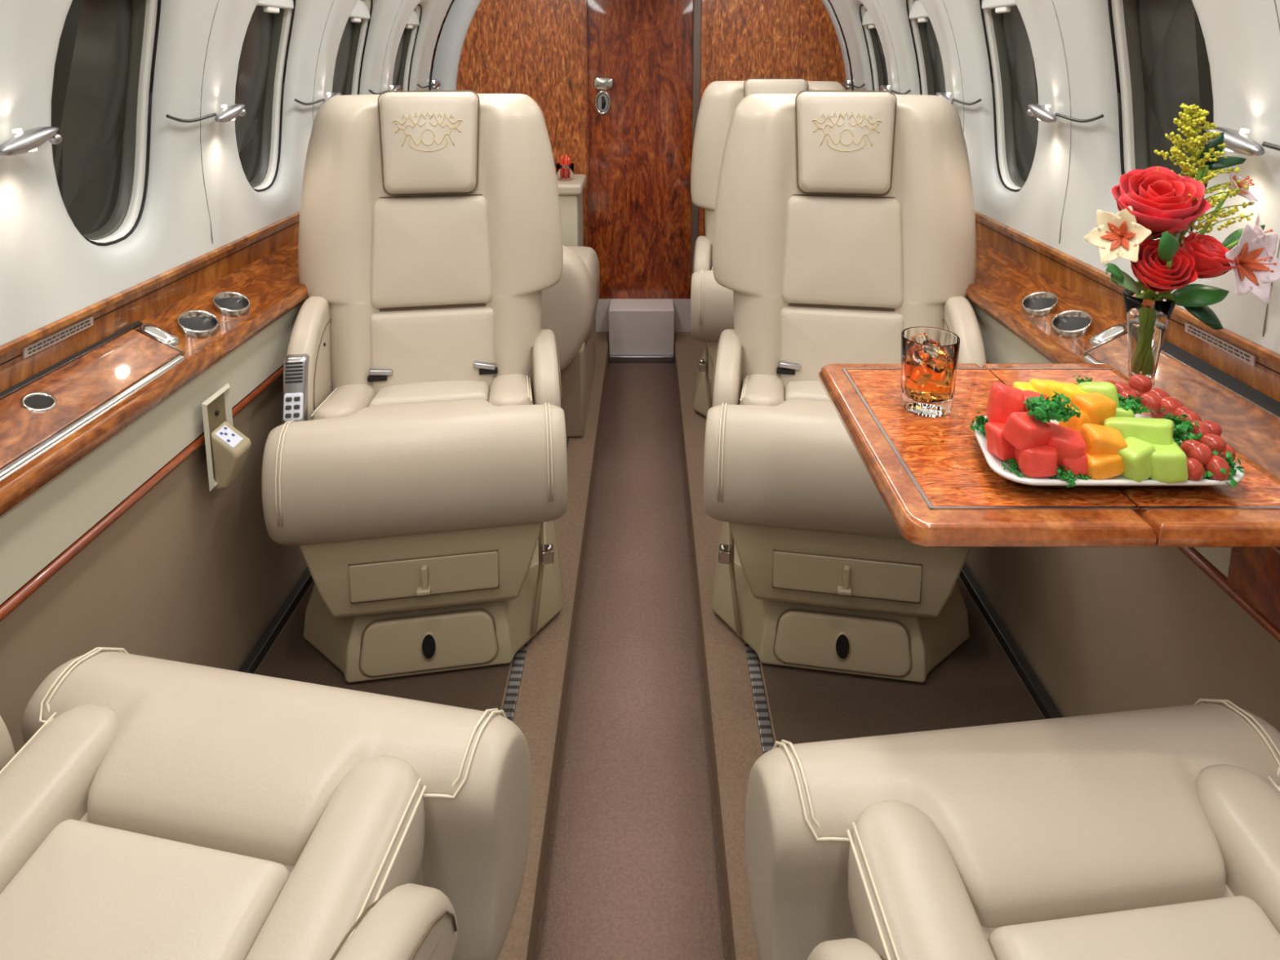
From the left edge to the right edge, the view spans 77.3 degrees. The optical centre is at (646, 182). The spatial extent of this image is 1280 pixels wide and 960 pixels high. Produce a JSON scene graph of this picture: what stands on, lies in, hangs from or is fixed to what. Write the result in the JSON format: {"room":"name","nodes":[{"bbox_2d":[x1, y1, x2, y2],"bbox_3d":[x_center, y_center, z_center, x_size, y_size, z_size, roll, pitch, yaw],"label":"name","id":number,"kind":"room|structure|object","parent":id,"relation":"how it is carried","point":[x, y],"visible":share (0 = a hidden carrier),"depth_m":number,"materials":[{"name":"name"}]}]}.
{"room":"aircraft cabin","nodes":[
{"label":"aircraft cabin","id":0,"kind":"room"},
{"bbox_2d":[0,299,307,754],"bbox_3d":[-0.834,0.739,1.281,0.047,0.740,4.900,0,9,0],"label":"wall","id":1,"kind":"structure","parent":0,"point":[190,573],"depth_m":1.35,"materials":[{"name":"fabric"}]},
{"bbox_2d":[0,364,283,622],"bbox_3d":[-0.812,0.504,1.244,0.017,0.016,4.900,0,9,0],"label":"trim","id":2,"kind":"structure","parent":1,"relation":"attached to","point":[7,606],"depth_m":1.21,"materials":[{"name":"red wood"}]},
{"bbox_2d":[201,382,251,491],"bbox_3d":[-0.776,0.477,1.491,0.049,0.179,0.092,0,9,0],"label":"pocket","id":3,"kind":"object","parent":1,"relation":"attached to","point":[227,449],"visible":1,"depth_m":1.47,"materials":[{"name":"beige"}]},
{"bbox_2d":[219,426,235,442],"bbox_3d":[-0.779,0.468,1.486,0.020,0.018,0.028,0,9,0],"label":"print","id":4,"kind":"object","parent":3,"relation":"on","point":[227,434],"depth_m":1.49,"materials":[{"name":"blue"}]},
{"bbox_2d":[238,567,313,673],"bbox_3d":[-0.833,1.072,1.334,0.022,0.024,4.900,0,9,0],"label":"baseboard","id":5,"kind":"structure","parent":1,"relation":"attached to","point":[274,628],"depth_m":1.79,"materials":[{"name":"grey metal"}]},
{"bbox_2d":[0,0,452,346],"bbox_3d":[-0.862,-0.118,1.113,0.200,0.695,4.520,0,9,0],"label":"wall","id":6,"kind":"structure","parent":0,"point":[50,273],"depth_m":1.56,"materials":[{"name":"plastic"}]},
{"bbox_2d":[0,126,62,156],"bbox_3d":[-0.896,-0.052,1.105,0.048,0.036,0.267,0,9,0],"label":"light","id":7,"kind":"object","parent":6,"relation":"attached to","point":[28,140],"visible":1,"depth_m":1.14,"materials":[{"name":"silver metal"}]},
{"bbox_2d":[51,0,161,245],"bbox_3d":[-0.932,-0.150,1.394,0.147,0.525,0.277,0,9,0],"label":"window","id":8,"kind":"structure","parent":6,"relation":"in","point":[102,95],"depth_m":1.44,"materials":[{"name":"white"}]},
{"bbox_2d":[0,211,307,518],"bbox_3d":[-0.866,0.303,1.202,0.152,0.164,4.880,0,9,0],"label":"ledge","id":9,"kind":"object","parent":6,"relation":"attached to","point":[72,384],"visible":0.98,"depth_m":1.34,"materials":[{"name":"brown wood"}]},
{"bbox_2d":[165,103,245,123],"bbox_3d":[-0.896,-0.141,1.663,0.048,0.036,0.267,0,9,0],"label":"light","id":10,"kind":"object","parent":6,"relation":"attached to","point":[229,113],"visible":1,"depth_m":1.68,"materials":[{"name":"silver metal"}]},
{"bbox_2d":[200,0,218,244],"bbox_3d":[-0.849,-0.202,1.636,0.150,0.670,0.002,0,9,0],"label":"trim","id":11,"kind":"structure","parent":6,"relation":"attached to","point":[218,0],"depth_m":1.65,"materials":[{"name":"grey"}]},
{"bbox_2d":[235,0,295,191],"bbox_3d":[-0.932,-0.238,1.952,0.147,0.525,0.277,0,9,0],"label":"window","id":12,"kind":"structure","parent":6,"relation":"in","point":[263,60],"depth_m":2.03,"materials":[{"name":"white"}]},
{"bbox_2d":[256,0,293,9],"bbox_3d":[-0.899,-0.451,1.918,0.020,0.060,0.200,0,9,0],"label":"shade","id":13,"kind":"object","parent":12,"relation":"attached to","point":[266,4],"depth_m":1.93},
{"bbox_2d":[332,0,373,95],"bbox_3d":[-0.932,-0.327,2.510,0.147,0.525,0.277,0,9,0],"label":"window","id":14,"kind":"structure","parent":6,"relation":"in","point":[350,54],"depth_m":2.58,"materials":[{"name":"white"}]},
{"bbox_2d":[349,0,369,19],"bbox_3d":[-0.899,-0.539,2.476,0.020,0.060,0.200,0,9,0],"label":"shade","id":15,"kind":"object","parent":14,"relation":"attached to","point":[361,11],"depth_m":2.50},
{"bbox_2d":[391,4,422,92],"bbox_3d":[-0.932,-0.415,3.068,0.147,0.525,0.277,0,9,0],"label":"window","id":16,"kind":"structure","parent":6,"relation":"in","point":[404,57],"depth_m":3.15,"materials":[{"name":"white"}]},
{"bbox_2d":[406,9,419,26],"bbox_3d":[-0.899,-0.627,3.034,0.020,0.060,0.200,0,9,0],"label":"shade","id":17,"kind":"object","parent":16,"relation":"attached to","point":[414,20],"depth_m":3.07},
{"bbox_2d":[253,331,608,959],"bbox_3d":[-0.516,1.127,1.343,0.691,0.094,4.900,0,9,0],"label":"floor","id":18,"kind":"structure","parent":0,"point":[540,704],"depth_m":1.67,"materials":[{"name":"carpet"}]},
{"bbox_2d":[0,647,531,959],"bbox_3d":[-0.452,0.730,0.480,0.706,0.964,1.053,2,9,11],"label":"seat","id":19,"kind":"object","parent":18,"relation":"on","point":[151,808],"visible":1,"depth_m":0.81,"materials":[{"name":"leather"}]},
{"bbox_2d":[80,812,422,885],"bbox_3d":[-0.467,0.734,0.739,0.424,0.140,0.370,2,9,11],"label":"cushion","id":20,"kind":"object","parent":19,"relation":"on","point":[289,860],"depth_m":0.79,"materials":[{"name":"leather"}]},
{"bbox_2d":[261,89,567,682],"bbox_3d":[-0.497,0.396,1.851,0.632,1.195,0.681,-1,9,-9],"label":"seat","id":21,"kind":"object","parent":18,"relation":"on","point":[419,482],"visible":1,"depth_m":1.78,"materials":[{"name":"leather"}]},
{"bbox_2d":[284,361,303,383],"bbox_3d":[-0.731,0.394,1.660,0.034,0.038,0.019,-1,9,-9],"label":"grille","id":22,"kind":"object","parent":21,"relation":"attached to","point":[294,371],"depth_m":1.66,"materials":[{"name":"grey metal"}]},
{"bbox_2d":[501,436,569,721],"bbox_3d":[-0.272,0.987,1.928,0.024,0.006,2.900,0,9,0],"label":"track","id":23,"kind":"object","parent":18,"relation":"on","point":[509,704],"visible":0.02,"depth_m":1.65,"materials":[{"name":"metal"}]},
{"bbox_2d":[533,244,599,436],"bbox_3d":[-0.479,0.372,2.920,0.606,0.909,0.809,0,9,0],"label":"seat","id":24,"kind":"object","parent":18,"relation":"on","point":[569,307],"visible":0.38,"depth_m":2.57,"materials":[{"name":"leather"}]},
{"bbox_2d":[567,246,599,341],"bbox_3d":[-0.462,0.396,3.029,0.540,0.210,0.600,0,9,0],"label":"cushion","id":25,"kind":"object","parent":24,"relation":"on","point":[588,255],"depth_m":3.08,"materials":[{"name":"leather"}]},
{"bbox_2d":[555,174,586,246],"bbox_3d":[-0.524,0.358,3.504,0.515,0.754,0.310,0,9,0],"label":"base cabinet","id":26,"kind":"object","parent":18,"relation":"on","point":[571,192],"visible":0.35,"depth_m":3.34,"materials":[{"name":"beige"}]},
{"bbox_2d":[555,154,574,181],"bbox_3d":[-0.347,-0.065,3.412,0.080,0.109,0.080,0,9,0],"label":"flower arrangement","id":27,"kind":"object","parent":26,"relation":"on","point":[565,168],"visible":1,"depth_m":3.39,"materials":[{"name":"red"}]},
{"bbox_2d":[555,162,574,181],"bbox_3d":[-0.347,-0.045,3.415,0.080,0.069,0.080,0,9,0],"label":"glass bowl","id":28,"kind":"object","parent":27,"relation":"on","point":[565,171],"depth_m":3.39,"materials":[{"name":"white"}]},
{"bbox_2d":[533,360,729,959],"bbox_3d":[-0.022,1.173,1.350,0.312,0.020,4.900,0,9,0],"label":"floor","id":29,"kind":"structure","parent":0,"point":[633,867],"depth_m":1.63,"materials":[{"name":"carpet"}]},
{"bbox_2d":[431,0,853,332],"bbox_3d":[-0.002,-0.173,3.618,1.900,1.950,0.040,0,9,0],"label":"wall","id":30,"kind":"structure","parent":0,"point":[535,49],"depth_m":3.53,"materials":[{"name":"wood"}]},
{"bbox_2d":[584,0,590,247],"bbox_3d":[-0.265,-0.270,3.590,0.009,1.650,0.024,0,9,0],"label":"door frame","id":31,"kind":"structure","parent":30,"relation":"attached to","point":[585,1],"depth_m":3.58,"materials":[{"name":"red wood"}]},
{"bbox_2d":[586,0,693,298],"bbox_3d":[-0.029,-0.297,3.600,0.471,1.700,0.056,0,9,0],"label":"door","id":32,"kind":"structure","parent":30,"relation":"in","point":[640,52],"depth_m":3.62,"materials":[{"name":"brown wood"}]},
{"bbox_2d":[431,0,851,92],"bbox_3d":[-0.022,-0.682,3.488,1.850,1.154,0.054,0,9,0],"label":"trim","id":33,"kind":"structure","parent":30,"relation":"attached to","point":[461,13],"depth_m":3.48,"materials":[{"name":"grey"}]},
{"bbox_2d":[608,355,673,362],"bbox_3d":[-0.022,0.792,3.595,0.290,0.030,0.024,0,9,0],"label":"trim","id":34,"kind":"structure","parent":30,"relation":"attached to","point":[612,358],"depth_m":3.58,"materials":[{"name":"silver metal"}]},
{"bbox_2d":[608,299,674,359],"bbox_3d":[-0.022,0.673,3.686,0.294,0.238,0.190,0,9,0],"label":"step","id":35,"kind":"structure","parent":30,"relation":"attached to","point":[636,326],"depth_m":3.59,"materials":[{"name":"grey"}]},
{"bbox_2d":[690,0,701,286],"bbox_3d":[0.223,-0.152,3.611,0.034,1.890,0.040,0,9,0],"label":"trim","id":36,"kind":"structure","parent":30,"relation":"attached to","point":[696,3],"depth_m":3.55,"materials":[{"name":"brown"}]},
{"bbox_2d":[698,0,706,235],"bbox_3d":[0.252,-0.150,3.600,0.024,1.890,0.022,0,9,0],"label":"trim","id":37,"kind":"structure","parent":30,"relation":"attached to","point":[704,2],"depth_m":3.53,"materials":[{"name":"brown wood"}]},
{"bbox_2d":[674,331,1044,959],"bbox_3d":[0.472,1.127,1.343,0.691,0.094,4.900,0,9,0],"label":"floor","id":38,"kind":"structure","parent":0,"point":[735,745],"depth_m":1.61,"materials":[{"name":"carpet"}]},
{"bbox_2d":[697,363,773,754],"bbox_3d":[0.228,0.987,1.928,0.024,0.006,2.900,0,9,0],"label":"track","id":39,"kind":"object","parent":38,"relation":"on","point":[759,697],"visible":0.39,"depth_m":1.60,"materials":[{"name":"metal"}]},
{"bbox_2d":[690,78,847,417],"bbox_3d":[0.467,0.228,2.913,0.632,1.195,0.681,1,9,6],"label":"seat","id":40,"kind":"object","parent":38,"relation":"on","point":[712,304],"visible":0.23,"depth_m":2.98,"materials":[{"name":"leather"}]},
{"bbox_2d":[703,89,986,682],"bbox_3d":[0.453,0.396,1.851,0.632,1.195,0.681,2,9,9],"label":"seat","id":41,"kind":"object","parent":38,"relation":"on","point":[844,224],"visible":0.84,"depth_m":1.86,"materials":[{"name":"leather"}]},
{"bbox_2d":[746,698,1279,959],"bbox_3d":[0.394,0.740,0.418,0.706,0.964,1.053,-1,9,-6],"label":"seat","id":42,"kind":"object","parent":38,"relation":"on","point":[1150,833],"visible":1,"depth_m":0.77,"materials":[{"name":"leather"}]},
{"bbox_2d":[852,884,1234,939],"bbox_3d":[0.428,0.744,0.674,0.424,0.140,0.370,-1,9,-6],"label":"cushion","id":43,"kind":"object","parent":42,"relation":"on","point":[989,922],"depth_m":0.73,"materials":[{"name":"leather"}]},
{"bbox_2d":[829,0,1279,354],"bbox_3d":[0.818,-0.118,1.113,0.200,0.695,4.520,0,9,0],"label":"wall","id":44,"kind":"structure","parent":0,"point":[1242,37],"depth_m":1.61,"materials":[{"name":"plastic"}]},
{"bbox_2d":[859,4,888,90],"bbox_3d":[0.888,-0.415,3.068,0.147,0.525,0.277,0,9,0],"label":"window","id":45,"kind":"structure","parent":44,"relation":"in","point":[874,47],"depth_m":3.17,"materials":[{"name":"white"}]},
{"bbox_2d":[906,0,946,95],"bbox_3d":[0.888,-0.327,2.510,0.147,0.525,0.277,0,9,0],"label":"window","id":46,"kind":"structure","parent":44,"relation":"in","point":[926,49],"depth_m":2.59,"materials":[{"name":"white"}]},
{"bbox_2d":[909,0,928,19],"bbox_3d":[0.855,-0.539,2.476,0.020,0.060,0.200,0,9,0],"label":"shade","id":47,"kind":"object","parent":46,"relation":"attached to","point":[917,11],"depth_m":2.50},
{"bbox_2d":[979,0,1038,191],"bbox_3d":[0.888,-0.238,1.952,0.147,0.525,0.277,0,9,0],"label":"window","id":48,"kind":"structure","parent":44,"relation":"in","point":[1010,54],"depth_m":2.03,"materials":[{"name":"white"}]},
{"bbox_2d":[982,0,1016,9],"bbox_3d":[0.855,-0.451,1.918,0.020,0.060,0.200,0,9,0],"label":"shade","id":49,"kind":"object","parent":48,"relation":"attached to","point":[986,4],"depth_m":1.93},
{"bbox_2d":[1052,0,1071,244],"bbox_3d":[0.805,-0.202,1.636,0.150,0.670,0.002,0,9,0],"label":"trim","id":50,"kind":"structure","parent":44,"relation":"attached to","point":[1052,1],"depth_m":1.65,"materials":[{"name":"grey"}]},
{"bbox_2d":[1026,103,1103,123],"bbox_3d":[0.852,-0.141,1.663,0.048,0.036,0.267,0,9,0],"label":"light","id":51,"kind":"object","parent":44,"relation":"attached to","point":[1042,113],"visible":1,"depth_m":1.68,"materials":[{"name":"silver metal"}]},
{"bbox_2d":[965,210,1279,479],"bbox_3d":[0.822,0.303,1.202,0.152,0.164,4.880,0,9,0],"label":"ledge","id":52,"kind":"object","parent":44,"relation":"attached to","point":[1064,308],"visible":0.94,"depth_m":1.44,"materials":[{"name":"brown wood"}]},
{"bbox_2d":[818,363,1279,546],"bbox_3d":[0.513,0.351,1.074,0.474,0.052,0.461,0,9,0],"label":"folding table","id":53,"kind":"object","parent":52,"relation":"attached to","point":[933,476],"visible":0.74,"depth_m":0.90,"materials":[{"name":"brown wood"}]},
{"bbox_2d":[900,326,959,417],"bbox_3d":[0.393,0.265,1.115,0.077,0.106,0.077,0,9,0],"label":"tumbler","id":54,"kind":"object","parent":53,"relation":"on","point":[928,372],"visible":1,"depth_m":1.09,"materials":[{"name":"clear glass"}]},
{"bbox_2d":[973,413,1244,488],"bbox_3d":[0.539,0.328,0.968,0.288,0.025,0.174,0,9,0],"label":"serving tray","id":55,"kind":"object","parent":53,"relation":"on","point":[993,462],"visible":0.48,"depth_m":0.89,"materials":[{"name":"white"}]},
{"bbox_2d":[984,422,1016,459],"bbox_3d":[0.422,0.304,0.941,0.039,0.042,0.041,-1,9,-7],"label":"chunk","id":56,"kind":"object","parent":55,"relation":"on","point":[997,445],"visible":0.65,"depth_m":0.93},
{"bbox_2d":[986,382,1026,422],"bbox_3d":[0.435,0.271,0.964,0.042,0.056,0.044,4,10,21],"label":"chunk","id":57,"kind":"object","parent":55,"relation":"on","point":[1005,399],"visible":0.75,"depth_m":0.95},
{"bbox_2d":[1014,444,1057,475],"bbox_3d":[0.441,0.313,0.906,0.038,0.036,0.034,1,9,7],"label":"chunk","id":58,"kind":"object","parent":55,"relation":"on","point":[1041,460],"visible":0.93,"depth_m":0.89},
{"bbox_2d":[1000,411,1052,451],"bbox_3d":[0.434,0.285,0.913,0.042,0.042,0.040,-4,10,-21],"label":"chunk","id":59,"kind":"object","parent":58,"relation":"on","point":[1024,432],"visible":0.98,"depth_m":0.90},
{"bbox_2d":[1022,391,1080,422],"bbox_3d":[0.458,0.253,0.902,0.056,0.034,0.052,2,9,14],"label":"parsley sprig","id":60,"kind":"object","parent":59,"relation":"on","point":[1043,410],"visible":1,"depth_m":0.89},
{"bbox_2d":[1029,378,1062,400],"bbox_3d":[0.504,0.268,1.007,0.035,0.040,0.038,1,9,7],"label":"pineapple chunk","id":61,"kind":"object","parent":55,"relation":"on","point":[1046,387],"visible":0.48,"depth_m":0.99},
{"bbox_2d":[1048,463,1078,488],"bbox_3d":[0.464,0.325,0.891,0.030,0.024,0.036,0,9,0],"label":"parsley sprig","id":62,"kind":"object","parent":55,"relation":"on","point":[1064,475],"visible":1,"depth_m":0.88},
{"bbox_2d":[1053,381,1086,408],"bbox_3d":[0.527,0.273,0.998,0.041,0.043,0.036,-2,9,-10],"label":"pineapple chunk","id":63,"kind":"object","parent":55,"relation":"on","point":[1068,389],"visible":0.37,"depth_m":0.99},
{"bbox_2d":[1058,452,1088,475],"bbox_3d":[0.482,0.317,0.906,0.032,0.028,0.028,3,9,18],"label":"chunk","id":64,"kind":"object","parent":55,"relation":"on","point":[1077,464],"visible":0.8,"depth_m":0.89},
{"bbox_2d":[1044,421,1084,466],"bbox_3d":[0.474,0.300,0.915,0.046,0.047,0.040,4,10,22],"label":"chunk","id":65,"kind":"object","parent":64,"relation":"on","point":[1067,440],"visible":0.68,"depth_m":0.90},
{"bbox_2d":[1059,408,1093,430],"bbox_3d":[0.518,0.295,0.963,0.035,0.048,0.039,-2,9,-15],"label":"chunk","id":66,"kind":"object","parent":55,"relation":"on","point":[1077,423],"visible":0.23,"depth_m":0.95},
{"bbox_2d":[1069,391,1115,425],"bbox_3d":[0.540,0.279,0.969,0.044,0.045,0.039,-2,9,-10],"label":"chunk","id":67,"kind":"object","parent":66,"relation":"on","point":[1096,406],"visible":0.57,"depth_m":0.95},
{"bbox_2d":[1078,377,1119,408],"bbox_3d":[0.562,0.269,0.997,0.046,0.050,0.043,3,9,17],"label":"chunk","id":68,"kind":"object","parent":55,"relation":"on","point":[1105,387],"visible":0.5,"depth_m":0.98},
{"bbox_2d":[1084,453,1123,479],"bbox_3d":[0.513,0.318,0.901,0.046,0.029,0.030,-1,9,-7],"label":"chunk","id":69,"kind":"object","parent":55,"relation":"on","point":[1100,467],"visible":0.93,"depth_m":0.89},
{"bbox_2d":[1080,423,1126,455],"bbox_3d":[0.519,0.300,0.912,0.045,0.044,0.038,1,9,8],"label":"chunk","id":70,"kind":"object","parent":69,"relation":"on","point":[1098,439],"visible":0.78,"depth_m":0.90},
{"bbox_2d":[1115,408,1133,417],"bbox_3d":[0.574,0.291,0.977,0.036,0.037,0.035,5,10,27],"label":"chunk","id":71,"kind":"object","parent":55,"relation":"on","point":[1119,412],"visible":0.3,"depth_m":0.96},
{"bbox_2d":[1117,393,1155,414],"bbox_3d":[0.593,0.272,0.978,0.045,0.024,0.049,0,9,0],"label":"parsley sprig","id":72,"kind":"object","parent":71,"relation":"on","point":[1130,403],"visible":0.85,"depth_m":0.97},
{"bbox_2d":[1115,439,1155,481],"bbox_3d":[0.546,0.312,0.897,0.041,0.041,0.033,-4,10,-22],"label":"chunk","id":73,"kind":"object","parent":55,"relation":"on","point":[1135,458],"visible":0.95,"depth_m":0.88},
{"bbox_2d":[1129,386,1145,397],"bbox_3d":[0.654,0.282,1.069,0.024,0.023,0.026,-4,10,-25],"label":"grape","id":74,"kind":"object","parent":55,"relation":"on","point":[1138,393],"visible":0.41,"depth_m":1.06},
{"bbox_2d":[1128,373,1152,392],"bbox_3d":[0.658,0.269,1.066,0.025,0.026,0.028,-6,11,-32],"label":"grape","id":75,"kind":"object","parent":74,"relation":"on","point":[1141,383],"visible":1,"depth_m":1.06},
{"bbox_2d":[1103,416,1177,445],"bbox_3d":[0.566,0.289,0.917,0.070,0.047,0.043,4,10,23],"label":"chunk","id":76,"kind":"object","parent":55,"relation":"on","point":[1150,430],"visible":0.76,"depth_m":0.90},
{"bbox_2d":[1139,392,1160,412],"bbox_3d":[0.648,0.283,1.028,0.025,0.024,0.027,5,10,26],"label":"grape","id":77,"kind":"object","parent":55,"relation":"on","point":[1152,401],"visible":0.84,"depth_m":1.02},
{"bbox_2d":[1148,442,1188,484],"bbox_3d":[0.577,0.312,0.893,0.042,0.042,0.036,3,9,16],"label":"chunk","id":78,"kind":"object","parent":55,"relation":"on","point":[1169,464],"visible":0.89,"depth_m":0.88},
{"bbox_2d":[1159,396,1182,416],"bbox_3d":[0.667,0.286,1.018,0.030,0.026,0.026,1,9,4],"label":"grape","id":79,"kind":"object","parent":55,"relation":"on","point":[1171,404],"visible":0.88,"depth_m":1.01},
{"bbox_2d":[1159,408,1201,444],"bbox_3d":[0.625,0.289,0.947,0.058,0.035,0.054,6,11,32],"label":"parsley sprig","id":80,"kind":"object","parent":55,"relation":"on","point":[1182,427],"visible":0.54,"depth_m":0.93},
{"bbox_2d":[1186,457,1204,481],"bbox_3d":[0.606,0.319,0.889,0.023,0.026,0.024,6,11,34],"label":"grape","id":81,"kind":"object","parent":55,"relation":"on","point":[1196,470],"visible":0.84,"depth_m":0.88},
{"bbox_2d":[1186,443,1213,466],"bbox_3d":[0.624,0.307,0.902,0.027,0.024,0.025,-3,9,-17],"label":"grape","id":82,"kind":"object","parent":55,"relation":"on","point":[1202,452],"visible":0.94,"depth_m":0.89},
{"bbox_2d":[1204,455,1230,480],"bbox_3d":[0.636,0.319,0.892,0.026,0.026,0.025,-8,12,-40],"label":"grape","id":83,"kind":"object","parent":55,"relation":"on","point":[1219,462],"visible":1,"depth_m":0.88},
{"bbox_2d":[1203,444,1244,488],"bbox_3d":[0.639,0.317,0.897,0.047,0.032,0.050,-7,11,-37],"label":"parsley sprig","id":84,"kind":"object","parent":55,"relation":"on","point":[1230,459],"visible":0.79,"depth_m":0.89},
{"bbox_2d":[1214,444,1235,462],"bbox_3d":[0.663,0.314,0.922,0.028,0.026,0.026,1,9,4],"label":"grape","id":85,"kind":"object","parent":55,"relation":"on","point":[1228,448],"visible":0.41,"depth_m":0.91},
{"bbox_2d":[1198,433,1226,455],"bbox_3d":[0.653,0.303,0.924,0.024,0.026,0.027,-4,10,-24],"label":"grape","id":86,"kind":"object","parent":85,"relation":"on","point":[1217,443],"visible":0.72,"depth_m":0.92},
{"bbox_2d":[1122,288,1176,388],"bbox_3d":[0.720,0.235,1.156,0.068,0.152,0.068,0,9,0],"label":"vase","id":87,"kind":"object","parent":53,"relation":"on","point":[1148,321],"visible":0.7,"depth_m":1.14,"materials":[{"name":"clear glass"}]},
{"bbox_2d":[1083,205,1152,300],"bbox_3d":[0.674,0.155,1.106,0.114,0.254,0.076,-2,9,-14],"label":"lily","id":88,"kind":"object","parent":87,"relation":"in","point":[1118,235],"visible":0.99,"depth_m":1.09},
{"bbox_2d":[1104,262,1157,298],"bbox_3d":[0.676,0.193,1.119,0.126,0.175,0.024,-5,10,-31],"label":"leaf sprig","id":89,"kind":"object","parent":87,"relation":"in","point":[1113,268],"visible":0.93,"depth_m":1.08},
{"bbox_2d":[1105,270,1163,301],"bbox_3d":[0.678,0.197,1.126,0.114,0.165,0.043,-7,11,-36],"label":"leaf sprig","id":90,"kind":"object","parent":87,"relation":"in","point":[1129,282],"visible":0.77,"depth_m":1.08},
{"bbox_2d":[1111,165,1211,297],"bbox_3d":[0.694,0.132,1.101,0.113,0.302,0.105,0,9,0],"label":"rose","id":91,"kind":"object","parent":87,"relation":"in","point":[1159,206],"visible":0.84,"depth_m":1.07,"materials":[{"name":"red plant"}]},
{"bbox_2d":[1129,238,1197,299],"bbox_3d":[0.688,0.179,1.101,0.080,0.209,0.114,0,9,0],"label":"rose","id":92,"kind":"object","parent":87,"relation":"in","point":[1153,273],"visible":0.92,"depth_m":1.06,"materials":[{"name":"red plant"}]},
{"bbox_2d":[1158,231,1179,294],"bbox_3d":[0.699,0.169,1.096,0.025,0.231,0.120,4,10,26],"label":"leaf sprig","id":93,"kind":"object","parent":87,"relation":"in","point":[1169,245],"visible":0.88,"depth_m":1.03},
{"bbox_2d":[1146,132,1224,299],"bbox_3d":[0.751,0.102,1.135,0.089,0.350,0.026,0,9,0],"label":"leaf sprig","id":94,"kind":"object","parent":87,"relation":"in","point":[1215,142],"visible":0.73,"depth_m":1.10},
{"bbox_2d":[1151,296,1222,329],"bbox_3d":[0.739,0.218,1.119,0.035,0.126,0.106,-8,12,-40],"label":"leaf sprig","id":95,"kind":"object","parent":87,"relation":"in","point":[1205,314],"visible":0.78,"depth_m":1.08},
{"bbox_2d":[1151,283,1228,306],"bbox_3d":[0.742,0.210,1.113,0.045,0.144,0.092,-7,11,-37],"label":"leaf sprig","id":96,"kind":"object","parent":87,"relation":"in","point":[1193,295],"visible":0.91,"depth_m":1.08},
{"bbox_2d":[1153,231,1240,301],"bbox_3d":[0.755,0.173,1.108,0.071,0.218,0.111,-2,9,-10],"label":"rose","id":97,"kind":"object","parent":87,"relation":"in","point":[1208,253],"visible":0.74,"depth_m":1.06,"materials":[{"name":"red plant"}]},
{"bbox_2d":[1136,224,1265,297],"bbox_3d":[0.776,0.166,1.131,0.148,0.225,0.022,3,9,18],"label":"leaf sprig","id":98,"kind":"object","parent":87,"relation":"in","point":[1236,235],"visible":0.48,"depth_m":1.11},
{"bbox_2d":[1158,155,1245,301],"bbox_3d":[0.767,0.120,1.131,0.118,0.316,0.024,1,9,4],"label":"leaf sprig","id":99,"kind":"object","parent":87,"relation":"in","point":[1221,162],"visible":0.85,"depth_m":1.10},
{"bbox_2d":[1154,102,1254,293],"bbox_3d":[0.771,0.083,1.132,0.131,0.388,0.124,-7,12,-39],"label":"goldenrod","id":100,"kind":"object","parent":87,"relation":"in","point":[1196,117],"visible":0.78,"depth_m":1.10,"materials":[{"name":"plant"}]},
{"bbox_2d":[1137,213,1273,298],"bbox_3d":[0.775,0.159,1.112,0.153,0.244,0.060,2,9,11],"label":"lily","id":101,"kind":"object","parent":87,"relation":"in","point":[1256,228],"visible":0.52,"depth_m":1.08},
{"bbox_2d":[1160,165,1257,301],"bbox_3d":[0.777,0.128,1.124,0.140,0.302,0.049,0,9,0],"label":"lily","id":102,"kind":"object","parent":87,"relation":"in","point":[1233,176],"visible":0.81,"depth_m":1.11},
{"bbox_2d":[1155,224,1279,303],"bbox_3d":[0.766,0.168,1.087,0.167,0.234,0.072,5,10,30],"label":"lily","id":103,"kind":"object","parent":87,"relation":"in","point":[1255,273],"visible":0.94,"depth_m":1.06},
{"bbox_2d":[1107,0,1213,239],"bbox_3d":[0.888,-0.150,1.394,0.147,0.525,0.277,0,9,0],"label":"window","id":104,"kind":"structure","parent":44,"relation":"in","point":[1162,64],"depth_m":1.46,"materials":[{"name":"white"}]},
{"bbox_2d":[1202,126,1279,156],"bbox_3d":[0.852,-0.052,1.105,0.048,0.036,0.267,0,9,0],"label":"light","id":105,"kind":"object","parent":44,"relation":"attached to","point":[1236,141],"visible":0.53,"depth_m":1.12,"materials":[{"name":"silver metal"}]},
{"bbox_2d":[964,297,1279,732],"bbox_3d":[0.789,0.739,1.281,0.047,0.740,4.900,0,9,0],"label":"wall","id":106,"kind":"structure","parent":0,"point":[1101,629],"depth_m":1.32,"materials":[{"name":"fabric"}]},
{"bbox_2d":[959,563,1062,719],"bbox_3d":[0.789,1.072,1.334,0.022,0.024,4.900,0,9,0],"label":"baseboard","id":107,"kind":"structure","parent":106,"relation":"attached to","point":[1046,705],"depth_m":1.72,"materials":[{"name":"grey metal"}]},
{"bbox_2d":[986,361,1279,642],"bbox_3d":[0.768,0.504,1.244,0.017,0.016,4.900,0,9,0],"label":"trim","id":108,"kind":"structure","parent":106,"relation":"attached to","point":[1202,563],"depth_m":1.05,"materials":[{"name":"red wood"}]},
{"bbox_2d":[1226,546,1279,629],"bbox_3d":[0.752,0.561,0.408,0.024,0.095,1.230,0,9,0],"label":"panel","id":109,"kind":"object","parent":106,"relation":"attached to","point":[1254,572],"visible":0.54,"depth_m":0.96,"materials":[{"name":"wood"}]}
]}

